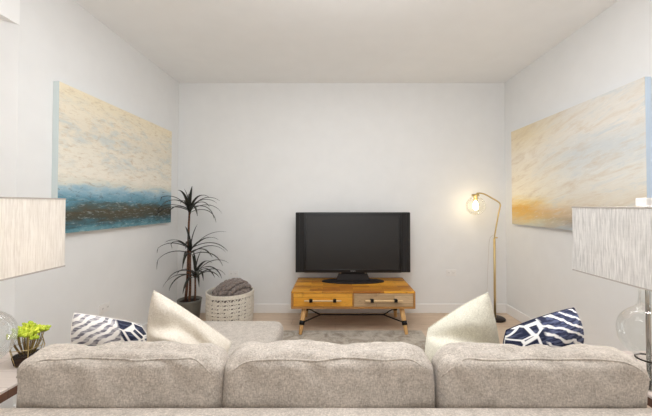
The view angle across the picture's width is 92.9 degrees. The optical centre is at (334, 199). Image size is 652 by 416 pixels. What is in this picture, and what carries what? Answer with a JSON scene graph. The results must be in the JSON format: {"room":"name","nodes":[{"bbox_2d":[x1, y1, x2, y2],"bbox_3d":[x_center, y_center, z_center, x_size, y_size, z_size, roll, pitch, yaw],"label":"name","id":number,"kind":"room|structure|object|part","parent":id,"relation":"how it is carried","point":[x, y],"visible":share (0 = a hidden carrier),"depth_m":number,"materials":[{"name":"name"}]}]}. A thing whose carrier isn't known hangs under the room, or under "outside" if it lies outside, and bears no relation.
{"room":"living room","nodes":[
{"label":"living room","id":0,"kind":"room"},
{"bbox_2d":[0,0,19,24],"bbox_3d":[-2.225,-1.290,-2.128,0.750,0.395,7.900,0,-1,0],"label":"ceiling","id":1,"kind":"structure","parent":0,"point":[9,9],"depth_m":1.77,"materials":[{"name":"paint"}]},
{"bbox_2d":[0,0,178,407],"bbox_3d":[-2.225,-0.054,2.351,0.750,2.710,2.600,0,-1,0],"label":"wall","id":2,"kind":"structure","parent":0,"point":[54,40],"depth_m":2.19,"materials":[{"name":"paint"}]},
{"bbox_2d":[13,322,147,407],"bbox_3d":[-1.843,1.255,2.704,0.014,0.105,1.850,0,-1,0],"label":"baseboard","id":3,"kind":"structure","parent":2,"relation":"attached to","point":[144,326],"depth_m":3.00,"materials":[{"name":"white paint"}]},
{"bbox_2d":[99,301,109,314],"bbox_3d":[-1.845,0.869,2.485,0.010,0.074,0.116,0,-1,0],"label":"wall outlet","id":4,"kind":"object","parent":2,"relation":"attached to","point":[105,307],"visible":1,"depth_m":2.48,"materials":[{"name":"white plastic"}]},
{"bbox_2d":[51,81,171,232],"bbox_3d":[-1.828,-0.264,2.725,0.040,1.002,1.400,0,-1,0],"label":"canvas painting","id":5,"kind":"object","parent":2,"relation":"attached to","point":[111,165],"visible":0.86,"depth_m":2.44,"materials":[{"name":"white"}]},
{"bbox_2d":[177,296,201,317],"bbox_3d":[-1.530,1.182,3.260,0.244,0.270,0.244,0,-1,0],"label":"pot","id":6,"kind":"object","parent":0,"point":[192,304],"depth_m":3.22,"materials":[{"name":"grey ceramic"}]},
{"bbox_2d":[177,83,506,303],"bbox_3d":[-0.295,-0.030,3.701,4.810,2.710,0.100,0,-1,0],"label":"wall","id":7,"kind":"structure","parent":0,"point":[268,153],"depth_m":3.66,"materials":[{"name":"paint"}]},
{"bbox_2d":[228,271,237,276],"bbox_3d":[-1.190,0.869,3.631,0.116,0.074,0.010,0,-1,0],"label":"wall outlet","id":8,"kind":"object","parent":7,"relation":"attached to","point":[230,273],"visible":1,"depth_m":3.63,"materials":[{"name":"white plastic"}]},
{"bbox_2d":[200,304,505,312],"bbox_3d":[0.080,1.271,3.621,3.832,0.105,0.014,0,-1,0],"label":"baseboard","id":9,"kind":"structure","parent":7,"relation":"attached to","point":[258,308],"depth_m":3.61,"materials":[{"name":"white paint"}]},
{"bbox_2d":[446,270,455,275],"bbox_3d":[1.360,0.859,3.631,0.116,0.074,0.010,0,-1,0],"label":"wall outlet","id":10,"kind":"object","parent":7,"relation":"attached to","point":[448,272],"visible":1,"depth_m":3.63,"materials":[{"name":"white plastic"}]},
{"bbox_2d":[74,0,617,82],"bbox_3d":[-0.295,-1.521,-1.199,4.810,0.100,9.950,0,-1,0],"label":"ceiling","id":11,"kind":"structure","parent":0,"point":[192,41],"depth_m":2.67,"materials":[{"name":"paint"}]},
{"bbox_2d":[199,313,650,407],"bbox_3d":[-0.295,1.288,-1.248,4.810,0.100,9.950,0,-1,0],"label":"floor","id":12,"kind":"structure","parent":0,"point":[289,321],"depth_m":3.35,"materials":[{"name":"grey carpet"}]},
{"bbox_2d":[0,352,17,402],"bbox_3d":[-1.550,1.019,1.242,0.470,0.525,0.620,0,-1,0],"label":"end table","id":13,"kind":"object","parent":12,"relation":"on","point":[8,372],"visible":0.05,"depth_m":1.31,"materials":[{"name":"brown wood"}]},
{"bbox_2d":[9,320,51,366],"bbox_3d":[-1.430,0.663,1.441,0.152,0.188,0.148,0,-1,0],"label":"potted plant","id":14,"kind":"object","parent":13,"relation":"on","point":[29,331],"visible":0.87,"depth_m":1.42,"materials":[{"name":"green plant"}]},
{"bbox_3d":[-1.432,0.683,1.443,0.129,0.149,0.132,0,-1,0],"label":"frame","id":15,"kind":"part","parent":14,"relation":"part of","materials":[{"name":"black metal"}]},
{"bbox_2d":[0,197,65,358],"bbox_3d":[-1.378,0.354,1.194,0.343,0.803,0.383,0,-1,0],"label":"table lamp","id":16,"kind":"object","parent":13,"relation":"on","point":[32,230],"visible":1,"depth_m":1.25,"materials":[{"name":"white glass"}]},
{"bbox_3d":[-1.378,0.520,1.191,0.227,0.468,0.227,0,-1,0],"label":"glass","id":17,"kind":"part","parent":16,"relation":"part of","materials":[{"name":"white"}]},
{"bbox_3d":[-1.378,0.293,1.195,0.343,0.006,0.383,0,-1,0],"label":"shade trim","id":18,"kind":"part","parent":16,"relation":"part of","materials":[{"name":"beige fabric"}]},
{"bbox_3d":[-1.378,0.143,1.198,0.340,0.305,0.380,0,-1,0],"label":"lamp shade","id":19,"kind":"part","parent":16,"relation":"part of","materials":[{"name":"fabric"}]},
{"bbox_3d":[-1.378,-0.006,1.200,0.343,0.006,0.383,0,-1,0],"label":"shade trim","id":20,"kind":"part","parent":16,"relation":"part of","materials":[{"name":"beige fabric"}]},
{"bbox_2d":[155,187,223,317],"bbox_3d":[-1.452,0.584,3.262,0.697,1.466,0.697,0,-1,0],"label":"dracaena","id":21,"kind":"object","parent":12,"relation":"on","point":[190,303],"visible":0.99,"depth_m":3.24,"materials":[{"name":"green plant"}]},
{"bbox_2d":[205,286,253,320],"bbox_3d":[-1.075,1.123,3.181,0.472,0.385,0.472,0,-1,0],"label":"woven basket","id":22,"kind":"object","parent":12,"relation":"on","point":[209,305],"visible":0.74,"depth_m":2.99,"materials":[{"name":"beige wicker"}]},
{"bbox_2d":[212,278,250,320],"bbox_3d":[-1.075,1.053,3.182,0.397,0.484,0.408,0,-1,0],"label":"knitted blanket","id":23,"kind":"object","parent":22,"relation":"on","point":[234,286],"visible":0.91,"depth_m":3.08,"materials":[{"name":"fabric"}]},
{"bbox_2d":[0,321,651,415],"bbox_3d":[-0.035,0.917,1.583,2.550,0.742,1.291,0,-1,0],"label":"sofa","id":24,"kind":"object","parent":12,"relation":"on","point":[262,373],"visible":1,"depth_m":1.08,"materials":[{"name":"fabric"}]},
{"bbox_2d":[70,313,146,345],"bbox_3d":[-1.073,0.668,1.535,0.338,0.282,0.178,0,-1,-14],"label":"throw pillow","id":25,"kind":"object","parent":24,"relation":"on","point":[86,329],"visible":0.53,"depth_m":1.46,"materials":[{"name":"white fabric"}]},
{"bbox_2d":[16,341,228,407],"bbox_3d":[-0.770,0.687,1.154,0.748,0.290,0.180,0,-1,0],"label":"cushion","id":26,"kind":"object","parent":24,"relation":"on","point":[116,374],"depth_m":1.08,"materials":[{"name":"fabric"}]},
{"bbox_2d":[146,290,231,352],"bbox_3d":[-0.723,0.631,1.511,0.360,0.405,0.262,0,-1,0],"label":"throw pillow","id":27,"kind":"object","parent":24,"relation":"on","point":[168,320],"visible":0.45,"depth_m":1.47,"materials":[{"name":"beige fabric"}]},
{"bbox_2d":[204,321,282,357],"bbox_3d":[-0.765,0.930,1.652,0.823,0.200,1.152,0,-1,0],"label":"seat cushion","id":28,"kind":"object","parent":24,"relation":"on","point":[238,332],"depth_m":2.00,"materials":[{"name":"fabric"}]},
{"bbox_3d":[-0.035,0.964,1.003,2.542,0.516,0.132,0,-1,0],"label":"frame","id":29,"kind":"part","parent":24,"relation":"part of","materials":[{"name":"fabric"}]},
{"bbox_2d":[222,339,434,407],"bbox_3d":[-0.022,0.685,1.155,0.776,0.294,0.180,0,-1,0],"label":"cushion","id":30,"kind":"object","parent":24,"relation":"on","point":[302,373],"depth_m":1.09,"materials":[{"name":"fabric"}]},
{"bbox_2d":[425,293,499,361],"bbox_3d":[0.596,0.631,1.460,0.317,0.395,0.266,-1,-1,34],"label":"throw pillow","id":31,"kind":"object","parent":24,"relation":"on","point":[473,321],"visible":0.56,"depth_m":1.43,"materials":[{"name":"beige fabric"}]},
{"bbox_2d":[431,342,648,407],"bbox_3d":[0.743,0.689,1.154,0.759,0.280,0.175,0,-1,0],"label":"cushion","id":32,"kind":"object","parent":24,"relation":"on","point":[465,374],"depth_m":1.08,"materials":[{"name":"fabric"}]},
{"bbox_2d":[503,307,583,346],"bbox_3d":[0.978,0.648,1.470,0.369,0.280,0.194,0,-1,0],"label":"throw pillow","id":33,"kind":"object","parent":24,"relation":"on","point":[561,328],"visible":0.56,"depth_m":1.42,"materials":[{"name":"blue fabric"}]},
{"bbox_2d":[291,278,414,334],"bbox_3d":[0.178,1.112,3.294,1.214,0.417,0.634,0,-1,0],"label":"tv stand","id":34,"kind":"object","parent":12,"relation":"on","point":[307,294],"visible":0.96,"depth_m":3.03,"materials":[{"name":"brown wood"}]},
{"bbox_3d":[-0.317,1.182,3.038,0.050,0.249,0.131,0,-1,17],"label":"leg","id":35,"kind":"part","parent":34,"relation":"part of","materials":[{"name":"brown wood"}]},
{"bbox_3d":[-0.118,0.986,3.225,0.577,0.127,0.396,0,-1,0],"label":"drawer","id":36,"kind":"part","parent":34,"relation":"part of","materials":[{"name":"orange wood"}]},
{"bbox_3d":[-0.118,0.981,2.999,0.360,0.016,0.016,0,-1,0],"label":"handle","id":37,"kind":"part","parent":34,"relation":"part of","materials":[{"name":"brown wood"}]},
{"bbox_2d":[296,212,409,283],"bbox_3d":[0.198,0.523,3.431,1.266,0.765,0.236,0,-1,0],"label":"television","id":38,"kind":"object","parent":34,"relation":"on","point":[351,245],"visible":1,"depth_m":3.43,"materials":[{"name":"black plastic"},{"name":"glass"}]},
{"bbox_3d":[-0.392,0.473,3.419,0.004,0.645,0.002,0,-1,0],"label":"speaker trim","id":39,"kind":"part","parent":38,"relation":"part of","materials":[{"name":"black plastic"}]},
{"bbox_3d":[0.788,0.473,3.419,0.004,0.645,0.002,0,-1,0],"label":"speaker trim","id":40,"kind":"part","parent":38,"relation":"part of","materials":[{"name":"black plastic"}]},
{"bbox_3d":[0.474,0.986,3.225,0.577,0.127,0.396,0,-1,0],"label":"drawer","id":41,"kind":"part","parent":34,"relation":"part of","materials":[{"name":"grey wood"}]},
{"bbox_3d":[0.474,0.981,2.999,0.360,0.016,0.016,0,-1,0],"label":"handle","id":42,"kind":"part","parent":34,"relation":"part of","materials":[{"name":"brown wood"}]},
{"bbox_3d":[0.672,1.182,3.038,0.050,0.249,0.131,0,-1,-17],"label":"leg","id":43,"kind":"part","parent":34,"relation":"part of","materials":[{"name":"brown wood"}]},
{"bbox_2d":[283,330,425,351],"bbox_3d":[0.030,1.293,2.208,1.660,0.012,1.760,0,-1,0],"label":"area rug","id":44,"kind":"object","parent":12,"relation":"on","point":[342,337],"visible":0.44,"depth_m":2.94,"materials":[{"name":"beige carpet"}]},
{"bbox_2d":[471,193,505,322],"bbox_3d":[1.592,0.622,3.444,0.555,1.399,0.251,0,-1,12],"label":"floor lamp","id":45,"kind":"object","parent":12,"relation":"on","point":[499,319],"visible":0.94,"depth_m":3.42,"materials":[{"name":"brown metal"}]},
{"bbox_2d":[471,194,479,200],"bbox_3d":[1.560,-0.025,3.441,0.084,0.075,0.084,0,-1,0],"label":"socket","id":46,"kind":"object","parent":45,"relation":"attached to","point":[475,196],"depth_m":3.42,"materials":[{"name":"gold metal"}]},
{"bbox_3d":[1.560,0.065,3.439,0.060,0.103,0.060,0,-1,0],"label":"light bulb","id":47,"kind":"part","parent":45,"relation":"part of","materials":[{"name":"white glass"}]},
{"bbox_3d":[1.705,0.181,3.437,0.271,0.519,0.016,0,-1,0],"label":"arm","id":48,"kind":"part","parent":45,"relation":"part of","materials":[{"name":"gold metal"}]},
{"bbox_3d":[1.555,0.856,3.524,0.458,0.933,0.040,0,-1,19],"label":"power cord","id":49,"kind":"part","parent":45,"relation":"part of","materials":[{"name":"white plastic"}]},
{"bbox_2d":[622,351,651,407],"bbox_3d":[1.467,1.028,1.322,0.450,0.510,0.540,0,-1,0],"label":"end table","id":50,"kind":"object","parent":12,"relation":"on","point":[649,398],"visible":0.02,"depth_m":1.48,"materials":[{"name":"brown wood"}]},
{"bbox_2d":[572,198,651,391],"bbox_3d":[1.305,0.383,1.294,0.273,0.780,0.463,0,-1,0],"label":"table lamp","id":51,"kind":"object","parent":50,"relation":"on","point":[614,244],"visible":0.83,"depth_m":1.30,"materials":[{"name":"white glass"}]},
{"bbox_3d":[1.305,0.187,1.297,0.270,0.312,0.460,0,-1,0],"label":"lamp shade","id":52,"kind":"part","parent":51,"relation":"part of","materials":[{"name":"grey fabric"}]},
{"bbox_3d":[1.305,0.034,1.300,0.273,0.006,0.463,0,-1,0],"label":"shade trim","id":53,"kind":"part","parent":51,"relation":"part of","materials":[{"name":"beige fabric"}]},
{"bbox_3d":[1.305,0.340,1.294,0.273,0.006,0.463,0,-1,0],"label":"shade trim","id":54,"kind":"part","parent":51,"relation":"part of","materials":[{"name":"beige fabric"}]},
{"bbox_3d":[1.305,0.552,1.291,0.203,0.438,0.203,0,-1,0],"label":"glass","id":55,"kind":"part","parent":51,"relation":"part of","materials":[{"name":"white"}]},
{"bbox_3d":[1.305,0.410,1.293,0.017,0.718,0.017,0,-1,0],"label":"stem","id":56,"kind":"part","parent":51,"relation":"part of","materials":[{"name":"silver metal"}]},
{"bbox_2d":[505,0,651,350],"bbox_3d":[2.060,-0.116,-1.223,0.100,2.710,9.750,0,-1,0],"label":"wall","id":57,"kind":"structure","parent":0,"point":[613,50],"depth_m":2.63,"materials":[{"name":"paint"}]},
{"bbox_2d":[506,304,531,322],"bbox_3d":[2.003,1.186,-1.246,0.014,0.105,9.750,0,-1,0],"label":"baseboard","id":58,"kind":"structure","parent":57,"relation":"attached to","point":[511,311],"depth_m":3.40,"materials":[{"name":"white paint"}]},
{"bbox_2d":[511,77,651,229],"bbox_3d":[1.988,-0.255,2.707,0.040,1.025,1.495,0,-1,0],"label":"canvas painting","id":59,"kind":"object","parent":57,"relation":"attached to","point":[597,151],"visible":0.92,"depth_m":2.44,"materials":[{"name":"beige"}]}
]}

